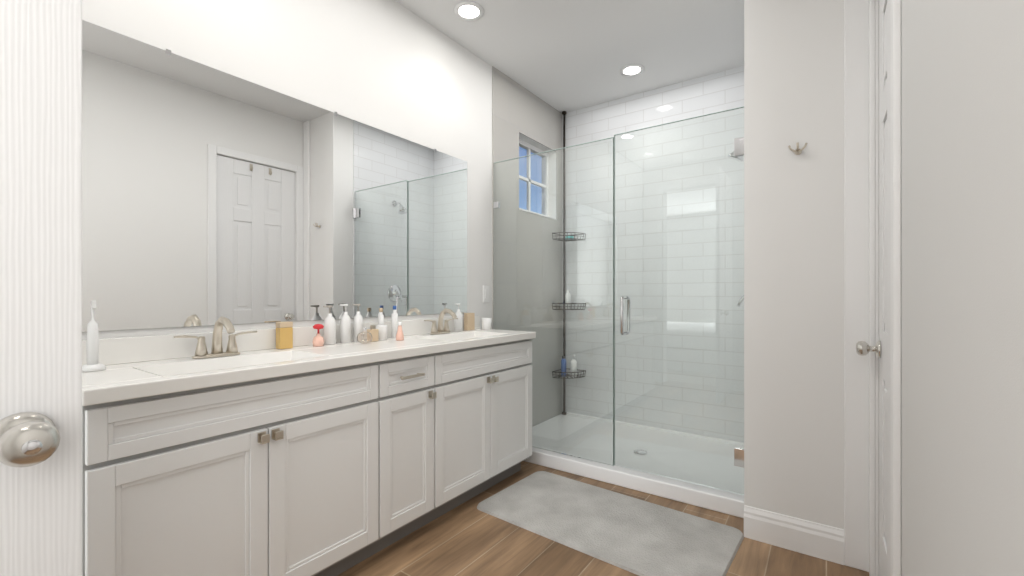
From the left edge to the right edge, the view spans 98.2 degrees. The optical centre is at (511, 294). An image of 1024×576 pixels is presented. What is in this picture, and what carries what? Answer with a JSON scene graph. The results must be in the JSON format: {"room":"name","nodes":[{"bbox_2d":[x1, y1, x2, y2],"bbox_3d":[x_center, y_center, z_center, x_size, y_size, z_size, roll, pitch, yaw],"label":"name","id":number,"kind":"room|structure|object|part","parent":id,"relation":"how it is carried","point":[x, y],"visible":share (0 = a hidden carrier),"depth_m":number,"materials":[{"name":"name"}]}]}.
{"room":"bathroom","nodes":[
{"label":"bathroom","id":0,"kind":"room"},
{"bbox_2d":[82,0,555,339],"bbox_3d":[-0.816,-0.255,2.344,0.150,2.740,4.482,0,0,35],"label":"wall","id":1,"kind":"structure","parent":0,"point":[394,67],"depth_m":2.26,"materials":[{"name":"white paint"}]},
{"bbox_2d":[82,20,466,331],"bbox_3d":[-0.882,-0.382,2.112,0.008,1.003,2.026,0,0,35],"label":"mirror","id":2,"kind":"object","parent":1,"relation":"attached to","point":[210,195],"visible":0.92,"depth_m":1.80,"materials":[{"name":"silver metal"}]},
{"bbox_2d":[82,316,479,365],"bbox_3d":[-0.822,0.189,2.184,0.020,0.086,2.063,0,0,35],"label":"backsplash","id":3,"kind":"structure","parent":1,"relation":"attached to","point":[122,350],"depth_m":1.65,"materials":[{"name":"white stone"}]},
{"bbox_2d":[483,286,489,301],"bbox_3d":[-0.179,-0.003,3.105,0.008,0.115,0.070,0,0,35],"label":"switch plate","id":4,"kind":"object","parent":1,"relation":"attached to","point":[486,293],"visible":1,"depth_m":3.10,"materials":[{"name":"white plastic"}]},
{"bbox_2d":[492,66,518,330],"bbox_3d":[-0.044,-0.255,3.297,0.008,2.740,0.330,0,0,35],"label":"tile","id":5,"kind":"structure","parent":1,"relation":"attached to","point":[505,117],"depth_m":3.28,"materials":[{"name":"white tile"}]},
{"bbox_2d":[519,139,548,216],"bbox_3d":[0.139,-0.958,3.731,0.045,0.592,0.588,0,0,35],"label":"window unit","id":6,"kind":"structure","parent":1,"relation":"in","point":[528,147],"depth_m":3.81,"materials":[{"name":"white"}]},
{"bbox_3d":[0.139,-1.237,3.731,0.045,0.034,0.520,0,0,35],"label":"frame","id":7,"kind":"part","parent":6,"relation":"part of","materials":[{"name":"white wood"}]},
{"bbox_2d":[519,84,556,151],"bbox_3d":[0.222,-1.440,3.673,0.008,0.370,0.590,0,0,35],"label":"tile","id":8,"kind":"structure","parent":1,"relation":"attached to","point":[538,119],"depth_m":3.65,"materials":[{"name":"white paint"}]},
{"bbox_2d":[556,110,562,414],"bbox_3d":[0.425,-0.255,3.959,0.008,2.740,0.112,0,0,35],"label":"tile","id":9,"kind":"structure","parent":1,"relation":"attached to","point":[560,184],"depth_m":3.95,"materials":[{"name":"grey tile"}]},
{"bbox_2d":[395,0,743,112],"bbox_3d":[0.102,-1.675,1.694,2.401,0.100,4.482,0,0,35],"label":"ceiling","id":10,"kind":"structure","parent":0,"point":[567,56],"depth_m":2.84,"materials":[{"name":"white paint"}]},
{"bbox_2d":[454,2,483,20],"bbox_3d":[-0.247,-1.622,2.545,0.172,0.006,0.173,0,0,35],"label":"recessed light","id":11,"kind":"object","parent":10,"relation":"in","point":[468,11],"visible":1,"depth_m":2.54,"materials":[{"name":"white plastic"}]},
{"bbox_2d":[620,64,643,76],"bbox_3d":[0.870,-1.622,3.215,0.172,0.006,0.172,0,0,35],"label":"recessed light","id":12,"kind":"object","parent":10,"relation":"in","point":[632,70],"visible":1,"depth_m":3.21,"materials":[{"name":"white"}]},
{"bbox_2d":[337,461,868,575],"bbox_3d":[0.102,1.165,1.694,2.401,0.100,4.482,0,0,35],"label":"floor","id":13,"kind":"structure","parent":0,"point":[468,538],"depth_m":1.91,"materials":[{"name":"brown wood"}]},
{"bbox_2d":[82,336,535,575],"bbox_3d":[-0.633,0.694,2.050,0.484,0.842,2.048,0,0,35],"label":"bathroom vanity","id":14,"kind":"object","parent":13,"relation":"on","point":[260,454],"depth_m":1.54,"materials":[{"name":"white wood"}]},
{"bbox_3d":[-0.933,0.720,1.281,0.020,0.560,0.436,0,0,35],"label":"door","id":15,"kind":"part","parent":14,"relation":"part of","materials":[{"name":"white wood"}]},
{"bbox_3d":[-0.799,0.462,1.428,0.028,0.032,0.026,0,0,35],"label":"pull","id":16,"kind":"part","parent":14,"relation":"part of","materials":[{"name":"silver metal"}]},
{"bbox_3d":[-0.774,0.462,1.464,0.028,0.032,0.026,0,0,35],"label":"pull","id":17,"kind":"part","parent":14,"relation":"part of","materials":[{"name":"silver metal"}]},
{"bbox_2d":[82,328,535,399],"bbox_3d":[-0.638,0.252,2.054,0.472,0.040,2.063,0,0,35],"label":"countertop","id":18,"kind":"structure","parent":14,"relation":"on","point":[139,375],"depth_m":1.58,"materials":[{"name":"white stone"}]},
{"bbox_2d":[82,301,105,371],"bbox_3d":[-1.279,0.126,1.353,0.060,0.212,0.060,0,0,35],"label":"electric toothbrush","id":19,"kind":"object","parent":18,"relation":"on","point":[92,350],"visible":0.96,"depth_m":1.34,"materials":[{"name":"white plastic"}]},
{"bbox_2d":[174,316,256,358],"bbox_3d":[-1.060,0.157,1.628,0.154,0.150,0.274,0,0,35],"label":"faucet","id":20,"kind":"object","parent":18,"relation":"on","point":[201,351],"visible":1,"depth_m":1.64,"materials":[{"name":"silver metal"}]},
{"bbox_2d":[276,321,292,348],"bbox_3d":[-0.974,0.175,1.897,0.040,0.114,0.055,0,0,35],"label":"bottle","id":21,"kind":"object","parent":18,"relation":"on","point":[284,335],"visible":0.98,"depth_m":1.88,"materials":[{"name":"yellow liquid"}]},
{"bbox_2d":[312,324,323,346],"bbox_3d":[-0.867,0.182,1.987,0.050,0.099,0.050,0,0,35],"label":"pump bottle","id":22,"kind":"object","parent":18,"relation":"on","point":[318,340],"visible":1,"depth_m":1.97,"materials":[{"name":"pink plastic"}]},
{"bbox_2d":[323,305,335,344],"bbox_3d":[-0.849,0.142,2.064,0.054,0.180,0.057,0,0,35],"label":"pump bottle","id":23,"kind":"object","parent":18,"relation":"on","point":[329,330],"visible":1,"depth_m":2.04,"materials":[{"name":"white plastic"}]},
{"bbox_2d":[340,304,350,342],"bbox_3d":[-0.799,0.139,2.125,0.048,0.185,0.054,0,0,35],"label":"pump bottle","id":24,"kind":"object","parent":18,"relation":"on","point":[345,329],"visible":1,"depth_m":2.11,"materials":[{"name":"white plastic"}]},
{"bbox_2d":[352,304,362,341],"bbox_3d":[-0.759,0.139,2.182,0.048,0.185,0.054,0,0,35],"label":"pump bottle","id":25,"kind":"object","parent":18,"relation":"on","point":[358,323],"visible":0.98,"depth_m":2.17,"materials":[{"name":"white plastic"}]},
{"bbox_2d":[357,327,371,343],"bbox_3d":[-0.695,0.194,2.092,0.072,0.075,0.071,0,0,35],"label":"bottle","id":26,"kind":"object","parent":18,"relation":"on","point":[365,332],"visible":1,"depth_m":2.09,"materials":[{"name":"clear glass"}]},
{"bbox_2d":[367,325,378,341],"bbox_3d":[-0.685,0.192,2.183,0.035,0.080,0.045,0,0,35],"label":"bottle","id":27,"kind":"object","parent":18,"relation":"on","point":[373,331],"visible":0.88,"depth_m":2.17,"materials":[{"name":"beige glass"}]},
{"bbox_2d":[378,308,383,324],"bbox_3d":[-0.682,0.152,2.309,0.030,0.160,0.030,0,0,35],"label":"bottle","id":28,"kind":"object","parent":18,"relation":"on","point":[380,318],"visible":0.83,"depth_m":2.30,"materials":[{"name":"white plastic"}]},
{"bbox_2d":[376,325,387,339],"bbox_3d":[-0.662,0.194,2.259,0.056,0.075,0.055,0,0,35],"label":"jar","id":29,"kind":"object","parent":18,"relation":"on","point":[383,332],"visible":0.85,"depth_m":2.23,"materials":[{"name":"white ceramic"}]},
{"bbox_2d":[391,306,397,337],"bbox_3d":[-0.628,0.147,2.376,0.036,0.170,0.035,0,0,35],"label":"bottle","id":30,"kind":"object","parent":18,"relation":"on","point":[394,321],"visible":0.98,"depth_m":2.36,"materials":[{"name":"white plastic"}]},
{"bbox_2d":[396,322,403,340],"bbox_3d":[-0.566,0.186,2.239,0.040,0.092,0.039,0,0,35],"label":"bottle","id":31,"kind":"object","parent":18,"relation":"on","point":[399,336],"visible":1,"depth_m":2.23,"materials":[{"name":"pink plastic"}]},
{"bbox_2d":[424,308,457,334],"bbox_3d":[-0.381,0.157,2.586,0.154,0.150,0.274,0,0,35],"label":"faucet","id":32,"kind":"object","parent":18,"relation":"on","point":[438,330],"visible":1,"depth_m":2.60,"materials":[{"name":"silver metal"}]},
{"bbox_2d":[454,303,462,331],"bbox_3d":[-0.335,0.144,2.780,0.045,0.175,0.064,0,0,35],"label":"pump bottle","id":33,"kind":"object","parent":18,"relation":"on","point":[458,324],"visible":0.96,"depth_m":2.76,"materials":[{"name":"white plastic"}]},
{"bbox_2d":[464,313,474,329],"bbox_3d":[-0.277,0.176,2.880,0.030,0.111,0.070,0,0,35],"label":"cup","id":34,"kind":"object","parent":18,"relation":"on","point":[469,321],"visible":1,"depth_m":2.86,"materials":[{"name":"beige ceramic"}]},
{"bbox_2d":[482,318,491,329],"bbox_3d":[-0.167,0.194,2.906,0.066,0.075,0.065,0,0,35],"label":"cup","id":35,"kind":"object","parent":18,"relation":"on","point":[486,323],"visible":1,"depth_m":2.88,"materials":[{"name":"white ceramic"}]},
{"bbox_3d":[-0.679,0.720,1.640,0.020,0.560,0.436,0,0,35],"label":"door","id":36,"kind":"part","parent":14,"relation":"part of","materials":[{"name":"white wood"}]},
{"bbox_3d":[-0.459,0.357,1.950,0.020,0.136,0.308,0,0,35],"label":"drawer","id":37,"kind":"part","parent":14,"relation":"part of","materials":[{"name":"white wood"}]},
{"bbox_3d":[-0.459,0.720,1.950,0.020,0.560,0.308,0,0,35],"label":"door","id":38,"kind":"part","parent":14,"relation":"part of","materials":[{"name":"white wood"}]},
{"bbox_3d":[-0.365,0.462,2.041,0.028,0.032,0.026,0,0,35],"label":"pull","id":39,"kind":"part","parent":14,"relation":"part of","materials":[{"name":"silver metal"}]},
{"bbox_3d":[-0.245,0.720,2.253,0.020,0.560,0.417,0,0,35],"label":"door","id":40,"kind":"part","parent":14,"relation":"part of","materials":[{"name":"white wood"}]},
{"bbox_3d":[-0.116,0.462,2.392,0.028,0.032,0.026,0,0,35],"label":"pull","id":41,"kind":"part","parent":14,"relation":"part of","materials":[{"name":"silver metal"}]},
{"bbox_3d":[-0.091,0.462,2.428,0.028,0.032,0.026,0,0,35],"label":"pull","id":42,"kind":"part","parent":14,"relation":"part of","materials":[{"name":"silver metal"}]},
{"bbox_3d":[-0.001,0.720,2.596,0.020,0.560,0.417,0,0,35],"label":"door","id":43,"kind":"part","parent":14,"relation":"part of","materials":[{"name":"white wood"}]},
{"bbox_2d":[477,471,743,575],"bbox_3d":[0.444,1.108,2.192,1.170,0.012,0.610,0,0,38],"label":"bath mat","id":44,"kind":"object","parent":13,"relation":"on","point":[636,536],"visible":0.92,"depth_m":2.10,"materials":[{"name":"grey fabric"}]},
{"bbox_2d":[524,412,743,517],"bbox_3d":[0.809,1.073,3.093,1.616,0.085,1.062,0,0,35],"label":"shower base","id":45,"kind":"object","parent":13,"relation":"on","point":[722,501],"visible":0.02,"depth_m":2.86,"materials":[{"name":"white"}]},
{"bbox_2d":[552,111,585,414],"bbox_3d":[0.487,-0.277,3.813,0.233,2.692,0.233,0,0,35],"label":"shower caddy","id":46,"kind":"object","parent":45,"relation":"on","point":[567,296],"depth_m":3.84,"materials":[{"name":"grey metal"}]},
{"bbox_2d":[493,106,743,494],"bbox_3d":[0.537,0.036,2.702,1.626,1.976,0.128,0,0,35],"label":"glass","id":47,"kind":"object","parent":45,"relation":"on","point":[738,147],"visible":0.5,"depth_m":2.58,"materials":[{"name":"clear glass"}]},
{"bbox_3d":[0.667,0.125,2.610,0.019,0.229,0.128,0,0,35],"label":"handle","id":48,"kind":"part","parent":47,"relation":"part of","materials":[{"name":"silver metal"}]},
{"bbox_3d":[0.901,0.035,2.444,0.711,1.967,0.010,0,0,35],"label":"door","id":49,"kind":"part","parent":47,"relation":"part of","materials":[{"name":"clear glass"}]},
{"bbox_2d":[634,449,646,453],"bbox_3d":[0.880,1.080,3.041,0.090,0.003,0.090,0,0,35],"label":"drain","id":50,"kind":"object","parent":45,"relation":"in","point":[637,451],"depth_m":3.04,"materials":[{"name":"silver metal"}]},
{"bbox_2d":[744,0,843,528],"bbox_3d":[1.682,-0.255,2.379,0.615,2.740,1.237,0,0,35],"label":"wall","id":51,"kind":"structure","parent":0,"point":[793,295],"depth_m":1.94,"materials":[{"name":"white paint"}]},
{"bbox_2d":[744,505,843,564],"bbox_3d":[1.220,1.045,1.938,0.370,0.140,0.016,0,0,35],"label":"baseboard","id":52,"kind":"structure","parent":51,"relation":"attached to","point":[817,540],"depth_m":1.93,"materials":[{"name":"white wood"}]},
{"bbox_2d":[788,142,807,154],"bbox_3d":[1.231,-0.628,1.911,0.072,0.043,0.047,0,0,35],"label":"hanger","id":53,"kind":"object","parent":51,"relation":"attached to","point":[797,151],"visible":0.96,"depth_m":1.91,"materials":[{"name":"silver metal"}]},
{"bbox_2d":[844,0,878,575],"bbox_3d":[1.393,-0.254,1.772,0.104,2.738,0.087,0,0,35],"label":"door frame","id":54,"kind":"structure","parent":51,"relation":"attached to","point":[856,280],"depth_m":1.79,"materials":[{"name":"white wood"}]},
{"bbox_3d":[1.487,-0.255,2.642,0.008,2.740,1.032,0,0,35],"label":"tile","id":55,"kind":"structure","parent":51,"relation":"attached to","visible":0},
{"bbox_2d":[728,151,743,161],"bbox_3d":[1.386,-0.872,2.658,0.175,0.146,0.096,0,0,35],"label":"shower head","id":56,"kind":"object","parent":55,"relation":"attached to","point":[737,158],"depth_m":2.66},
{"bbox_2d":[901,0,1023,575],"bbox_3d":[0.447,-0.255,0.233,0.150,2.740,2.197,0,0,35],"label":"wall","id":57,"kind":"structure","parent":0,"point":[962,287],"depth_m":0.62,"materials":[{"name":"paint"}]},
{"bbox_2d":[856,0,890,575],"bbox_3d":[1.206,-0.016,1.450,0.108,2.238,0.654,0,0,35],"label":"closet door","id":58,"kind":"structure","parent":57,"relation":"in","point":[881,348],"depth_m":1.56,"materials":[{"name":"white paint"}]},
{"bbox_3d":[1.342,0.205,1.672,0.073,0.064,0.064,0,0,35],"label":"knob","id":59,"kind":"part","parent":58,"relation":"part of","materials":[{"name":"silver metal"}]},
{"bbox_2d":[891,0,900,575],"bbox_3d":[0.996,-0.043,1.152,0.016,2.315,0.061,0,0,35],"label":"door frame","id":60,"kind":"structure","parent":57,"relation":"attached to","point":[895,287],"depth_m":1.13,"materials":[{"name":"white wood"}]},
{"bbox_3d":[1.355,-0.255,3.461,2.401,2.740,0.150,0,0,35],"label":"wall","id":61,"kind":"structure","parent":0,"visible":0},
{"bbox_2d":[565,66,743,441],"bbox_3d":[1.119,-0.255,3.531,1.620,2.740,0.008,0,0,35],"label":"tile","id":62,"kind":"structure","parent":61,"relation":"attached to","point":[712,93],"depth_m":3.49,"materials":[{"name":"white tile"}]},
{"bbox_3d":[0.158,0.230,3.718,0.150,1.770,0.590,0,0,35],"label":"wall","id":63,"kind":"structure","parent":0,"visible":0},
{"bbox_2d":[519,210,556,425],"bbox_3d":[0.222,0.230,3.673,0.008,1.770,0.590,0,0,35],"label":"tile","id":64,"kind":"structure","parent":63,"relation":"attached to","point":[532,282],"depth_m":3.69,"materials":[{"name":"grey tile"}]},
{"bbox_3d":[-1.090,-0.127,-0.014,0.063,2.485,0.016,0,0,35],"label":"door frame","id":65,"kind":"structure","parent":0,"visible":0},
{"bbox_2d":[0,0,81,575],"bbox_3d":[-0.826,-0.097,0.320,0.112,2.400,0.763,0,0,35],"label":"entry door","id":66,"kind":"structure","parent":65,"relation":"attached to","point":[40,287],"depth_m":0.61,"materials":[{"name":"white paint"}]},
{"bbox_3d":[-0.627,0.190,0.573,0.073,0.064,0.064,0,0,35],"label":"knob","id":67,"kind":"part","parent":66,"relation":"part of","materials":[{"name":"silver metal"}]}
]}

